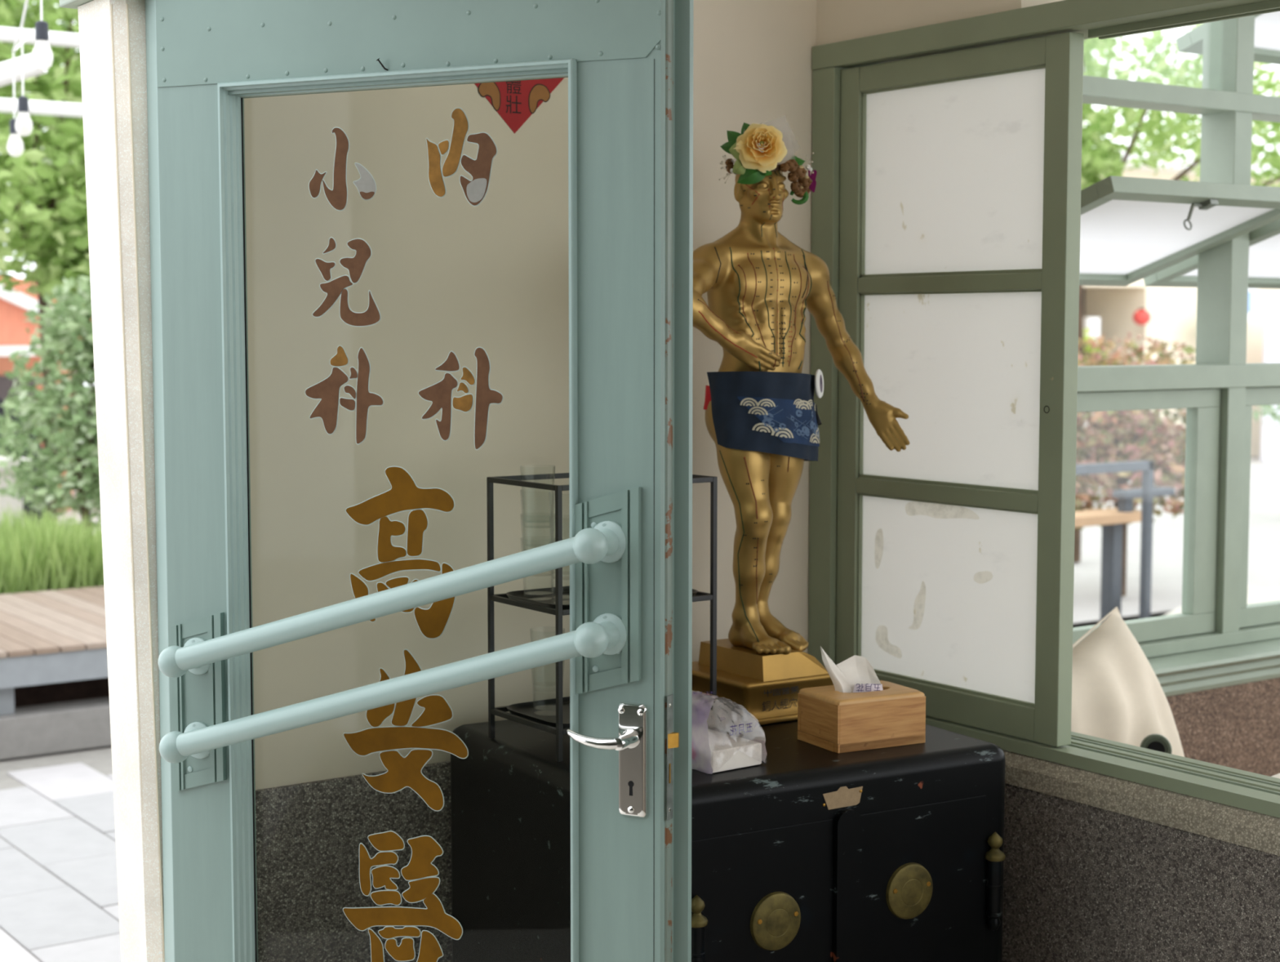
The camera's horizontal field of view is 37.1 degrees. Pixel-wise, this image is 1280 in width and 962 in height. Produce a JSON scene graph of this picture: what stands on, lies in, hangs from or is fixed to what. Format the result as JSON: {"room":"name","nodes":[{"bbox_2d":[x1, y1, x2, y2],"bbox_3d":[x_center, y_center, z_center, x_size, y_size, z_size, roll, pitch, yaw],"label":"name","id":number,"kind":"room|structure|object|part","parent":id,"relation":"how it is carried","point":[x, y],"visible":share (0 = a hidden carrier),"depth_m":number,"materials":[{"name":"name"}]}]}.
{"room":"medical clinic","nodes":[
{"label":"medical clinic","id":0,"kind":"room"},
{"bbox_2d":[77,0,164,961],"bbox_3d":[-0.762,0.296,2.950,0.116,2.035,0.158,-3,6,-35],"label":"wall","id":1,"kind":"structure","parent":0,"point":[113,33],"depth_m":2.87,"materials":[{"name":"white paint"}]},
{"bbox_2d":[59,0,93,8],"bbox_3d":[-0.750,-0.781,2.864,0.175,0.124,0.230,-3,6,-35],"label":"beam","id":2,"kind":"structure","parent":1,"relation":"on","point":[72,4],"depth_m":2.88,"materials":[{"name":"white paint"}]},
{"bbox_2d":[244,0,816,961],"bbox_3d":[-0.150,-0.105,3.483,1.545,2.750,0.144,-3,6,-35],"label":"wall","id":3,"kind":"structure","parent":0,"point":[443,275],"depth_m":3.24,"materials":[{"name":"beige paint"}]},
{"bbox_2d":[145,0,174,961],"bbox_3d":[-0.696,0.302,2.877,0.048,2.036,0.042,-3,6,-35],"label":"door frame","id":4,"kind":"structure","parent":3,"relation":"attached to","point":[150,5],"depth_m":2.83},
{"bbox_2d":[155,0,693,961],"bbox_3d":[-0.335,0.279,2.641,0.833,2.080,0.131,2,5,26],"label":"door","id":5,"kind":"structure","parent":3,"relation":"in","point":[628,64],"depth_m":2.58,"materials":[{"name":"teal paint"}]},
{"bbox_3d":[-0.650,0.327,2.814,0.092,0.274,0.004,2,5,26],"label":"mounting plate","id":6,"kind":"part","parent":5,"relation":"part of","materials":[{"name":"teal paint"}]},
{"bbox_3d":[-0.586,0.217,2.782,0.018,1.570,0.035,2,5,26],"label":"glazing moulding","id":7,"kind":"part","parent":5,"relation":"part of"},
{"bbox_3d":[-0.337,-0.547,2.598,0.572,0.018,0.035,2,5,26],"label":"glazing moulding","id":8,"kind":"part","parent":5,"relation":"part of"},
{"bbox_3d":[-0.331,-0.652,2.610,0.563,0.220,0.048,2,5,26],"label":"rail","id":9,"kind":"part","parent":5,"relation":"part of","materials":[{"name":"teal paint"}]},
{"bbox_3d":[-0.088,0.236,2.540,0.018,1.570,0.035,2,5,26],"label":"glazing moulding","id":10,"kind":"part","parent":5,"relation":"part of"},
{"bbox_3d":[-0.052,0.337,2.491,0.091,0.025,0.047,2,5,26],"label":"lever handle","id":11,"kind":"part","parent":5,"relation":"part of","materials":[{"name":"silver metal"}]},
{"bbox_3d":[-0.041,0.145,2.502,0.093,0.279,0.004,2,5,26],"label":"mounting plate","id":12,"kind":"part","parent":5,"relation":"part of","materials":[{"name":"teal paint"}]},
{"bbox_2d":[474,77,564,133],"bbox_3d":[-0.218,-0.723,3.305,0.240,0.240,0.001,-3,6,-35],"label":"paper sign","id":13,"kind":"object","parent":3,"relation":"attached to","point":[515,101],"visible":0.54,"depth_m":3.31,"materials":[{"name":"red paper"}]},
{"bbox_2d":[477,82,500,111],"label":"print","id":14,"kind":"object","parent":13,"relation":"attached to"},
{"bbox_2d":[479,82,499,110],"bbox_3d":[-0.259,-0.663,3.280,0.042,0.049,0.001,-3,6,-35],"label":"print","id":15,"kind":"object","parent":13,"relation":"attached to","point":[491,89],"depth_m":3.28},
{"bbox_2d":[528,84,549,112],"bbox_3d":[-0.176,-0.668,3.339,0.042,0.049,0.001,-3,6,-35],"label":"print","id":16,"kind":"object","parent":13,"relation":"attached to","point":[539,92],"depth_m":3.34},
{"bbox_2d":[816,0,1279,961],"bbox_3d":[1.679,0.017,1.970,0.152,2.750,4.464,-3,6,-35],"label":"wall","id":17,"kind":"structure","parent":0,"point":[1099,867],"depth_m":3.17,"materials":[{"name":"stone"}]},
{"bbox_2d":[808,0,1279,817],"bbox_3d":[1.679,-0.056,1.962,0.145,1.284,4.462,-3,6,-35],"label":"window","id":18,"kind":"structure","parent":17,"relation":"in","point":[947,156],"depth_m":3.42,"materials":[{"name":"green paint"}]},
{"bbox_3d":[0.564,0.023,3.483,0.034,0.031,0.469,-3,6,-35],"label":"sash rail","id":19,"kind":"part","parent":18,"relation":"part of","materials":[{"name":"green paint"}]},
{"bbox_3d":[0.564,0.209,3.499,0.005,0.344,0.470,-3,6,-35],"label":"pane","id":20,"kind":"part","parent":18,"relation":"part of","materials":[{"name":"white glass"}]},
{"bbox_3d":[0.564,-0.357,3.453,0.034,0.030,0.469,-3,6,-35],"label":"sash rail","id":21,"kind":"part","parent":18,"relation":"part of","materials":[{"name":"green paint"}]},
{"bbox_3d":[0.564,-0.168,3.468,0.005,0.353,0.470,-3,6,-35],"label":"pane","id":22,"kind":"part","parent":18,"relation":"part of","materials":[{"name":"white glass"}]},
{"bbox_3d":[0.564,-0.744,3.422,0.034,0.047,0.469,-3,6,-35],"label":"sash rail","id":23,"kind":"part","parent":18,"relation":"part of","materials":[{"name":"green paint"}]},
{"bbox_3d":[0.564,0.408,3.515,0.034,0.058,0.469,-3,6,-35],"label":"sash rail","id":24,"kind":"part","parent":18,"relation":"part of","materials":[{"name":"green paint"}]},
{"bbox_3d":[0.564,-0.546,3.438,0.005,0.350,0.470,-3,6,-35],"label":"pane","id":25,"kind":"part","parent":18,"relation":"part of","materials":[{"name":"white glass"}]},
{"bbox_3d":[1.685,0.572,2.012,0.135,0.022,4.454,-3,6,-35],"label":"sill","id":26,"kind":"part","parent":18,"relation":"part of","materials":[{"name":"green paint"}]},
{"bbox_2d":[1165,676,1279,776],"bbox_3d":[1.681,-0.134,4.780,2.940,2.598,0.145,-3,6,-35],"label":"wall","id":27,"kind":"structure","parent":0,"point":[1237,726],"depth_m":4.56,"materials":[{"name":"brown stone"}]},
{"bbox_2d":[1072,11,1279,696],"bbox_3d":[1.669,-0.485,4.770,2.940,1.900,0.552,-3,6,-35],"label":"window","id":28,"kind":"structure","parent":27,"relation":"in","point":[1218,235],"depth_m":4.53,"materials":[{"name":"green paint"}]},
{"bbox_3d":[1.101,0.086,4.398,0.676,0.586,0.035,-3,6,-35],"label":"sliding sash","id":29,"kind":"part","parent":28,"relation":"part of","materials":[{"name":"green paint"}]},
{"bbox_3d":[1.094,-0.559,4.356,0.594,0.156,0.466,-3,6,-35],"label":"pane","id":30,"kind":"part","parent":28,"relation":"part of","materials":[{"name":"white glass"}]},
{"bbox_3d":[1.094,-0.559,4.356,0.676,0.209,0.552,-3,6,-35],"label":"pivot sash","id":31,"kind":"part","parent":28,"relation":"part of","materials":[{"name":"white glass"}]},
{"bbox_3d":[1.670,0.362,4.836,2.940,0.030,0.105,-3,6,-35],"label":"rail","id":32,"kind":"part","parent":28,"relation":"part of","materials":[{"name":"green paint"}]},
{"bbox_3d":[1.714,-0.594,4.793,0.700,0.209,0.552,-3,6,-35],"label":"pivot sash","id":33,"kind":"part","parent":28,"relation":"part of","materials":[{"name":"green paint"}]},
{"bbox_3d":[1.696,0.420,4.803,2.940,0.090,0.196,-3,6,-35],"label":"sill","id":34,"kind":"part","parent":28,"relation":"part of","materials":[{"name":"green paint"}]},
{"bbox_3d":[1.399,-0.524,4.576,0.065,1.790,0.100,-3,6,-35],"label":"post","id":35,"kind":"part","parent":28,"relation":"part of","materials":[{"name":"green paint"}]},
{"bbox_3d":[1.714,-1.135,4.750,0.700,0.150,0.371,-3,6,-35],"label":"pivot sash","id":36,"kind":"part","parent":28,"relation":"part of","materials":[{"name":"green paint"}]},
{"bbox_3d":[1.714,-0.594,4.793,0.618,0.156,0.466,-3,6,-35],"label":"pane","id":37,"kind":"part","parent":28,"relation":"part of","materials":[{"name":"white glass"}]},
{"bbox_3d":[1.721,0.051,4.835,0.700,0.586,0.035,-3,6,-35],"label":"sliding sash","id":38,"kind":"part","parent":28,"relation":"part of","materials":[{"name":"green paint"}]},
{"bbox_3d":[1.714,-1.135,4.750,0.618,0.098,0.285,-3,6,-35],"label":"pane","id":39,"kind":"part","parent":28,"relation":"part of","materials":[{"name":"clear glass"}]},
{"bbox_3d":[2.302,1.355,2.603,4.570,0.020,4.600,-3,6,-35],"label":"floor","id":40,"kind":"structure","parent":0,"visible":0},
{"bbox_2d":[450,719,1005,961],"bbox_3d":[0.143,0.859,3.236,0.740,0.868,0.641,-3,5,-30],"label":"cabinet","id":41,"kind":"object","parent":40,"relation":"on","point":[812,852],"visible":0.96,"depth_m":3.02,"materials":[{"name":"black paint"}]},
{"bbox_2d":[486,472,717,761],"bbox_3d":[-0.062,0.210,3.163,0.313,0.436,0.216,-3,6,-35],"label":"metal shelf","id":42,"kind":"object","parent":41,"relation":"on","point":[552,715],"visible":0.44,"depth_m":3.15,"materials":[{"name":"black metal"}]},
{"bbox_3d":[-0.247,0.211,3.159,0.008,0.436,0.008,-3,6,-35],"label":"post","id":43,"kind":"part","parent":42,"relation":"part of","materials":[{"name":"black metal"}]},
{"bbox_3d":[-0.122,0.375,3.261,0.297,0.008,0.008,-3,6,-35],"label":"rail","id":44,"kind":"part","parent":42,"relation":"part of","materials":[{"name":"black metal"}]},
{"bbox_3d":[-0.122,0.186,3.246,0.297,0.008,0.008,-3,6,-35],"label":"rail","id":45,"kind":"part","parent":42,"relation":"part of","materials":[{"name":"black metal"}]},
{"bbox_3d":[-0.187,0.004,3.058,0.008,0.008,0.200,-3,6,-35],"label":"rail","id":46,"kind":"part","parent":42,"relation":"part of","materials":[{"name":"black metal"}]},
{"bbox_3d":[-0.187,0.200,3.073,0.008,0.008,0.200,-3,6,-35],"label":"rail","id":47,"kind":"part","parent":42,"relation":"part of","materials":[{"name":"black metal"}]},
{"bbox_3d":[-0.187,0.389,3.089,0.008,0.008,0.200,-3,6,-35],"label":"rail","id":48,"kind":"part","parent":42,"relation":"part of","materials":[{"name":"black metal"}]},
{"bbox_3d":[-0.122,-0.009,3.230,0.297,0.008,0.008,-3,6,-35],"label":"rail","id":49,"kind":"part","parent":42,"relation":"part of","materials":[{"name":"black metal"}]},
{"bbox_2d":[506,696,569,728],"bbox_3d":[-0.062,0.379,3.176,0.291,0.012,0.194,-3,6,-35],"label":"tray","id":50,"kind":"object","parent":42,"relation":"on","point":[544,715],"depth_m":3.14,"materials":[{"name":"clear glass"}]},
{"bbox_3d":[-0.127,0.224,2.990,0.008,0.436,0.008,-3,6,-35],"label":"post","id":51,"kind":"part","parent":42,"relation":"part of","materials":[{"name":"black metal"}]},
{"bbox_3d":[-0.002,0.389,3.092,0.297,0.008,0.008,-3,6,-35],"label":"rail","id":52,"kind":"part","parent":42,"relation":"part of","materials":[{"name":"black metal"}]},
{"bbox_2d":[506,585,697,608],"bbox_3d":[-0.062,0.190,3.161,0.291,0.012,0.194,-3,6,-35],"label":"tray","id":53,"kind":"object","parent":42,"relation":"on","point":[535,598],"depth_m":3.13,"materials":[{"name":"clear glass"}]},
{"bbox_3d":[-0.002,0.004,3.061,0.297,0.008,0.008,-3,6,-35],"label":"rail","id":54,"kind":"part","parent":42,"relation":"part of","materials":[{"name":"black metal"}]},
{"bbox_3d":[-0.002,0.199,3.076,0.297,0.008,0.008,-3,6,-35],"label":"rail","id":55,"kind":"part","parent":42,"relation":"part of","materials":[{"name":"black metal"}]},
{"bbox_3d":[0.062,0.185,3.249,0.008,0.008,0.200,-3,6,-35],"label":"rail","id":56,"kind":"part","parent":42,"relation":"part of","materials":[{"name":"black metal"}]},
{"bbox_3d":[0.062,-0.010,3.233,0.008,0.008,0.200,-3,6,-35],"label":"rail","id":57,"kind":"part","parent":42,"relation":"part of","materials":[{"name":"black metal"}]},
{"bbox_3d":[0.122,0.210,3.166,0.008,0.436,0.008,-3,6,-35],"label":"post","id":58,"kind":"part","parent":42,"relation":"part of","materials":[{"name":"black metal"}]},
{"bbox_3d":[-0.167,0.143,3.137,0.058,0.100,0.058,-3,6,-35],"label":"drinking glass","id":59,"kind":"object","parent":42,"relation":"on","visible":0},
{"bbox_3d":[-0.167,0.104,3.134,0.058,0.100,0.058,-3,6,-35],"label":"drinking glass","id":60,"kind":"object","parent":59,"relation":"on","visible":0},
{"bbox_2d":[520,493,555,550],"bbox_3d":[-0.168,0.065,3.130,0.058,0.100,0.058,-3,6,-35],"label":"drinking glass","id":61,"kind":"object","parent":60,"relation":"on","point":[520,494],"visible":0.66,"depth_m":3.13,"materials":[{"name":"clear glass"}]},
{"bbox_2d":[520,465,555,528],"bbox_3d":[-0.168,0.025,3.127,0.058,0.100,0.058,-3,6,-35],"label":"drinking glass","id":62,"kind":"object","parent":61,"relation":"on","point":[527,521],"visible":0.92,"depth_m":3.13,"materials":[{"name":"clear glass"}]},
{"bbox_2d":[691,689,766,773],"bbox_3d":[0.098,0.384,3.015,0.119,0.113,0.189,-4,6,-37],"label":"packet","id":63,"kind":"object","parent":41,"relation":"on","point":[725,735],"visible":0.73,"depth_m":2.96,"materials":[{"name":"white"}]},
{"bbox_3d":[0.183,0.888,2.921,0.266,0.720,0.006,-3,5,-30],"label":"door panel","id":64,"kind":"part","parent":41,"relation":"part of","materials":[{"name":"black wood"}]},
{"bbox_2d":[692,164,910,724],"bbox_3d":[0.220,-0.080,3.379,0.516,0.980,0.233,-3,6,-33],"label":"statue","id":65,"kind":"object","parent":41,"relation":"on","point":[762,420],"visible":0.95,"depth_m":3.31,"materials":[{"name":"gold metal"}]},
{"bbox_2d":[719,121,817,204],"bbox_3d":[0.204,-0.557,3.313,0.154,0.151,0.148,4,6,39],"label":"crown","id":66,"kind":"object","parent":65,"relation":"on","point":[753,165],"depth_m":3.28,"materials":[{"name":"yellow plant"}]},
{"bbox_3d":[0.261,-0.102,3.338,0.077,0.096,0.206,4,6,37],"label":"print panel","id":67,"kind":"part","parent":65,"relation":"part of","materials":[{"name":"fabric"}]},
{"bbox_2d":[819,374,822,392],"bbox_3d":[0.320,-0.172,3.362,0.016,0.031,0.013,-3,6,-33],"label":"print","id":68,"kind":"object","parent":65,"relation":"on","point":[820,375],"depth_m":3.36},
{"bbox_2d":[797,680,925,752],"bbox_3d":[0.366,0.387,3.150,0.172,0.086,0.121,-2,5,-27],"label":"tissue box","id":69,"kind":"object","parent":41,"relation":"on","point":[828,718],"visible":0.93,"depth_m":3.10,"materials":[{"name":"brown wood"}]},
{"bbox_3d":[0.340,0.379,3.200,0.172,0.062,0.008,-2,5,-27],"label":"panel","id":70,"kind":"part","parent":69,"relation":"part of","materials":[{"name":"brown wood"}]},
{"bbox_3d":[0.295,0.387,3.109,0.008,0.062,0.112,-2,5,-27],"label":"panel","id":71,"kind":"part","parent":69,"relation":"part of","materials":[{"name":"brown wood"}]},
{"bbox_2d":[820,645,883,692],"bbox_3d":[0.348,0.317,3.141,0.106,0.096,0.029,0,5,-3],"label":"tissue","id":72,"kind":"object","parent":69,"relation":"on","point":[855,673],"visible":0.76,"depth_m":3.14,"materials":[{"name":"paper"}]},
{"bbox_3d":[0.365,0.422,3.153,0.171,0.015,0.121,-2,5,-27],"label":"board","id":73,"kind":"part","parent":69,"relation":"part of","materials":[{"name":"brown wood"}]},
{"bbox_3d":[0.366,0.348,3.147,0.172,0.008,0.121,-2,5,-27],"label":"panel","id":74,"kind":"part","parent":69,"relation":"part of","materials":[{"name":"brown wood"}]},
{"bbox_3d":[0.393,0.395,3.102,0.168,0.078,0.008,-2,5,-27],"label":"panel","id":75,"kind":"part","parent":69,"relation":"part of","materials":[{"name":"brown wood"}]},
{"bbox_3d":[0.452,0.876,3.075,0.255,0.720,0.005,-3,5,-30],"label":"door panel","id":76,"kind":"part","parent":41,"relation":"part of","materials":[{"name":"black paint"}]},
{"bbox_2d":[1271,773,1279,777],"bbox_3d":[1.522,0.895,3.456,0.776,0.760,0.582,-4,6,-40],"label":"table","id":77,"kind":"object","parent":40,"relation":"on","point":[1277,775],"visible":0.02,"depth_m":3.37,"materials":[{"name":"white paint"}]},
{"bbox_3d":[1.468,1.006,4.324,1.920,0.398,0.490,-3,6,-35],"label":"bench","id":78,"kind":"object","parent":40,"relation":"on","visible":0},
{"bbox_2d":[1071,606,1184,756],"bbox_3d":[0.961,0.552,3.945,0.569,0.542,0.261,-3,6,-35],"label":"chair","id":79,"kind":"object","parent":78,"relation":"on","point":[1117,695],"visible":0.27,"depth_m":3.89,"materials":[{"name":"plastic"}]},
{"bbox_2d":[1139,733,1172,753],"bbox_3d":[1.004,0.672,3.721,0.100,0.363,0.098,-3,6,-35],"label":"round dial","id":80,"kind":"object","parent":78,"relation":"on","point":[1155,741],"visible":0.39,"depth_m":3.70,"materials":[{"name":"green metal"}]},
{"label":"outside","id":81,"kind":"structure","parent":0,"visible":0},
{"bbox_2d":[0,411,1279,761],"bbox_3d":[3.436,-0.554,26.355,54.000,0.008,51.000,-3,6,-35],"label":"ground","id":82,"kind":"structure","parent":81,"point":[1264,545],"depth_m":13.03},
{"bbox_2d":[0,455,31,526],"bbox_3d":[-4.065,0.326,10.014,1.660,0.840,0.350,-3,6,-35],"label":"wall","id":83,"kind":"structure","parent":82,"relation":"on","point":[14,503],"depth_m":10.30,"materials":[{"name":"white paint"}]},
{"bbox_2d":[0,398,48,527],"bbox_3d":[-4.963,-0.012,11.469,2.300,1.280,1.640,-3,6,-35],"label":"shrub","id":84,"kind":"object","parent":82,"relation":"on","point":[2,408],"visible":0.02,"depth_m":11.41,"materials":[{"name":"plant"}]},
{"bbox_2d":[0,0,78,475],"bbox_3d":[-5.831,-3.843,19.506,5.628,7.627,2.755,-3,6,-35],"label":"tree","id":85,"kind":"object","parent":82,"relation":"on","point":[64,24],"visible":0.02,"depth_m":18.92,"materials":[{"name":"green plant"}]},
{"bbox_2d":[0,26,82,164],"bbox_3d":[-3.549,-0.743,10.447,4.900,2.899,6.000,-3,6,-35],"label":"pergola","id":86,"kind":"object","parent":82,"relation":"on","point":[6,34],"visible":0.12,"depth_m":7.98,"materials":[{"name":"white paint"}]},
{"bbox_2d":[12,0,35,52],"bbox_3d":[-1.930,-1.635,5.942,0.323,0.502,4.181,-1,5,-12],"label":"cable","id":87,"kind":"object","parent":86,"relation":"attached to","point":[15,48],"visible":0.9,"depth_m":6.10,"materials":[{"name":"white paint"}]},
{"bbox_2d":[6,52,23,157],"bbox_3d":[-2.067,-1.245,6.298,0.054,0.350,0.053,-3,6,-35],"label":"light bulb","id":88,"kind":"object","parent":87,"relation":"hanging from","point":[15,147],"visible":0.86,"depth_m":6.29,"materials":[{"name":"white glass"}]},
{"bbox_2d":[9,119,17,133],"bbox_3d":[-2.067,-1.171,6.303,0.034,0.049,0.033,-3,6,-35],"label":"socket","id":89,"kind":"object","parent":88,"relation":"attached to","point":[12,122],"depth_m":6.29,"materials":[{"name":"black plastic"}]},
{"bbox_3d":[-2.067,-1.110,6.308,0.054,0.078,0.053,-3,6,-35],"label":"globe","id":90,"kind":"part","parent":88,"relation":"part of"},
{"bbox_2d":[14,26,32,136],"bbox_3d":[-1.947,-1.262,6.013,0.054,0.350,0.053,-3,6,-35],"label":"light bulb","id":91,"kind":"object","parent":87,"relation":"hanging from","point":[24,125],"visible":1,"depth_m":6.01,"materials":[{"name":"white glass"}]},
{"bbox_2d":[17,96,29,112],"bbox_3d":[-1.947,-1.188,6.019,0.034,0.049,0.033,-3,6,-35],"label":"socket","id":92,"kind":"object","parent":91,"relation":"attached to","point":[23,101],"depth_m":6.01,"materials":[{"name":"black plastic"}]},
{"bbox_3d":[-1.947,-1.127,6.024,0.054,0.078,0.053,-3,6,-35],"label":"globe","id":93,"kind":"part","parent":91,"relation":"part of"},
{"bbox_2d":[31,0,53,70],"bbox_3d":[-1.552,-1.241,4.942,0.054,0.350,0.053,-3,6,-35],"label":"light bulb","id":94,"kind":"object","parent":87,"relation":"hanging from","point":[42,54],"visible":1,"depth_m":4.94,"materials":[{"name":"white glass"}]},
{"bbox_2d":[35,21,48,40],"bbox_3d":[-1.552,-1.167,4.949,0.034,0.049,0.033,-3,6,-35],"label":"socket","id":95,"kind":"object","parent":94,"relation":"attached to","point":[42,33],"depth_m":4.94,"materials":[{"name":"black plastic"}]},
{"bbox_3d":[-1.552,-1.106,4.954,0.054,0.078,0.053,-3,6,-35],"label":"globe","id":96,"kind":"part","parent":94,"relation":"part of"},
{"bbox_2d":[0,0,90,524],"bbox_3d":[-4.031,-2.048,11.761,3.826,5.293,2.298,-3,6,-35],"label":"tree","id":97,"kind":"object","parent":82,"relation":"on","point":[51,230],"visible":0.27,"depth_m":11.40,"materials":[{"name":"green plant"}]},
{"bbox_2d":[0,276,92,510],"bbox_3d":[-6.589,-0.925,16.570,4.000,2.280,4.100,-3,6,-35],"label":"house","id":98,"kind":"structure","parent":82,"relation":"on","point":[14,335],"depth_m":15.47,"materials":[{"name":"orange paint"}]},
{"bbox_2d":[0,275,101,537],"bbox_3d":[-2.811,-0.164,9.853,1.266,1.846,0.972,-3,6,-35],"label":"shrub","id":99,"kind":"object","parent":82,"relation":"on","point":[62,335],"visible":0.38,"depth_m":9.54,"materials":[{"name":"green plant"}]},
{"bbox_2d":[0,502,103,594],"bbox_3d":[-2.770,0.457,9.015,2.283,0.699,1.057,-3,6,-35],"label":"grass","id":100,"kind":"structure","parent":82,"relation":"on","point":[49,556],"depth_m":8.67,"materials":[{"name":"green plant"}]},
{"bbox_2d":[0,586,107,715],"bbox_3d":[-2.232,0.731,7.785,2.850,0.392,1.500,-3,6,-35],"label":"wooden deck","id":101,"kind":"object","parent":82,"relation":"on","point":[58,635],"visible":0.2,"depth_m":7.11,"materials":[{"name":"brown wood"}]},
{"bbox_3d":[-2.313,0.736,6.928,0.060,0.219,0.050,-3,6,-35],"label":"post","id":102,"kind":"part","parent":101,"relation":"part of","materials":[{"name":"grey metal"}]},
{"bbox_2d":[0,696,111,759],"bbox_3d":[-1.551,0.876,7.483,4.800,0.150,0.185,-3,6,-35],"label":"kerb","id":103,"kind":"object","parent":82,"relation":"on","point":[79,724],"depth_m":6.97,"materials":[{"name":"concrete"}]},
{"bbox_2d":[13,676,108,706],"bbox_3d":[-2.225,0.804,7.825,3.500,0.240,0.600,-3,6,-35],"label":"gap","id":104,"kind":"object","parent":82,"relation":"on","point":[47,693],"visible":0.03,"depth_m":7.43,"materials":[{"name":"black"}]},
{"bbox_2d":[1083,328,1119,364],"bbox_3d":[3.471,-0.858,17.876,2.816,1.940,1.146,-3,6,-35],"label":"shrub","id":105,"kind":"object","parent":82,"relation":"on","point":[1086,331],"visible":0.02,"depth_m":18.10,"materials":[{"name":"green plant"}]},
{"bbox_2d":[1075,459,1154,618],"bbox_3d":[1.905,0.394,8.609,1.185,0.930,0.040,-3,6,-35],"label":"frame","id":106,"kind":"object","parent":82,"relation":"on","point":[1147,467],"visible":0.29,"depth_m":8.91,"materials":[{"name":"grey metal"}]},
{"bbox_3d":[1.905,-0.047,8.574,1.185,0.045,0.040,-3,6,-35],"label":"hand rail","id":107,"kind":"part","parent":106,"relation":"part of","materials":[{"name":"grey metal"}]},
{"bbox_3d":[2.373,0.367,8.939,0.040,0.930,0.040,-3,6,-35],"label":"post","id":108,"kind":"part","parent":106,"relation":"part of","materials":[{"name":"grey metal"}]},
{"bbox_2d":[1075,486,1174,623],"bbox_3d":[1.965,0.433,9.306,1.680,0.740,0.220,-3,6,-35],"label":"garden bench","id":109,"kind":"object","parent":82,"relation":"on","point":[1112,520],"visible":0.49,"depth_m":9.60,"materials":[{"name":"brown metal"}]},
{"bbox_3d":[1.891,0.203,9.235,1.500,0.050,0.220,-3,6,-35],"label":"seat","id":110,"kind":"part","parent":109,"relation":"part of","materials":[{"name":"brown wood"}]},
{"bbox_3d":[2.384,0.466,9.643,0.070,0.620,0.080,-3,6,-35],"label":"leg","id":111,"kind":"part","parent":109,"relation":"part of","materials":[{"name":"grey metal"}]},
{"bbox_2d":[1075,332,1195,595],"bbox_3d":[2.558,-0.103,10.896,2.050,1.558,1.194,-3,6,-35],"label":"shrub","id":112,"kind":"object","parent":82,"relation":"on","point":[1108,441],"visible":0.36,"depth_m":10.80,"materials":[{"name":"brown plant"}]},
{"bbox_2d":[1074,23,1279,562],"bbox_3d":[3.166,-1.357,12.744,6.292,3.759,1.961,-3,6,-35],"label":"tree","id":113,"kind":"object","parent":82,"relation":"on","point":[1104,159],"visible":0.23,"depth_m":12.61,"materials":[{"name":"green plant"}]},
{"bbox_2d":[1082,146,1279,461],"bbox_3d":[6.797,-2.116,24.067,13.800,3.450,4.000,-3,6,-35],"label":"house","id":114,"kind":"structure","parent":82,"relation":"on","point":[1108,310],"depth_m":21.98,"materials":[{"name":"white paint"}]},
{"bbox_2d":[1133,308,1151,324],"bbox_3d":[5.639,-1.843,21.424,0.200,0.190,0.200,-3,6,-35],"label":"lantern","id":115,"kind":"object","parent":114,"relation":"hanging from","point":[1140,317],"visible":1,"depth_m":21.36,"materials":[{"name":"paper"}]},
{"bbox_3d":[7.060,-2.092,22.280,0.270,0.250,0.015,-3,6,-35],"label":"pane","id":116,"kind":"part","parent":114,"relation":"part of","materials":[{"name":"clear glass"}]},
{"bbox_2d":[1163,584,1279,615],"bbox_3d":[2.854,0.736,8.781,0.809,0.220,2.264,3,5,29],"label":"kerb","id":117,"kind":"object","parent":82,"relation":"on","point":[1255,593],"depth_m":9.48,"materials":[{"name":"concrete"}]},
{"bbox_2d":[1253,404,1279,431],"bbox_3d":[6.130,-0.389,15.809,2.901,1.338,1.069,-3,6,-35],"label":"shrub","id":118,"kind":"object","parent":82,"relation":"on","point":[1273,415],"visible":0.41,"depth_m":15.37,"materials":[{"name":"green plant"}]},
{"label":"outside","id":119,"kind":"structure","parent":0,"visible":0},
{"bbox_2d":[0,747,120,961],"bbox_3d":[-0.339,1.096,5.868,4.300,0.032,3.862,-3,6,-35],"label":"paving","id":120,"kind":"object","parent":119,"point":[59,895],"visible":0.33,"depth_m":5.57,"materials":[{"name":"stone"}]}
]}

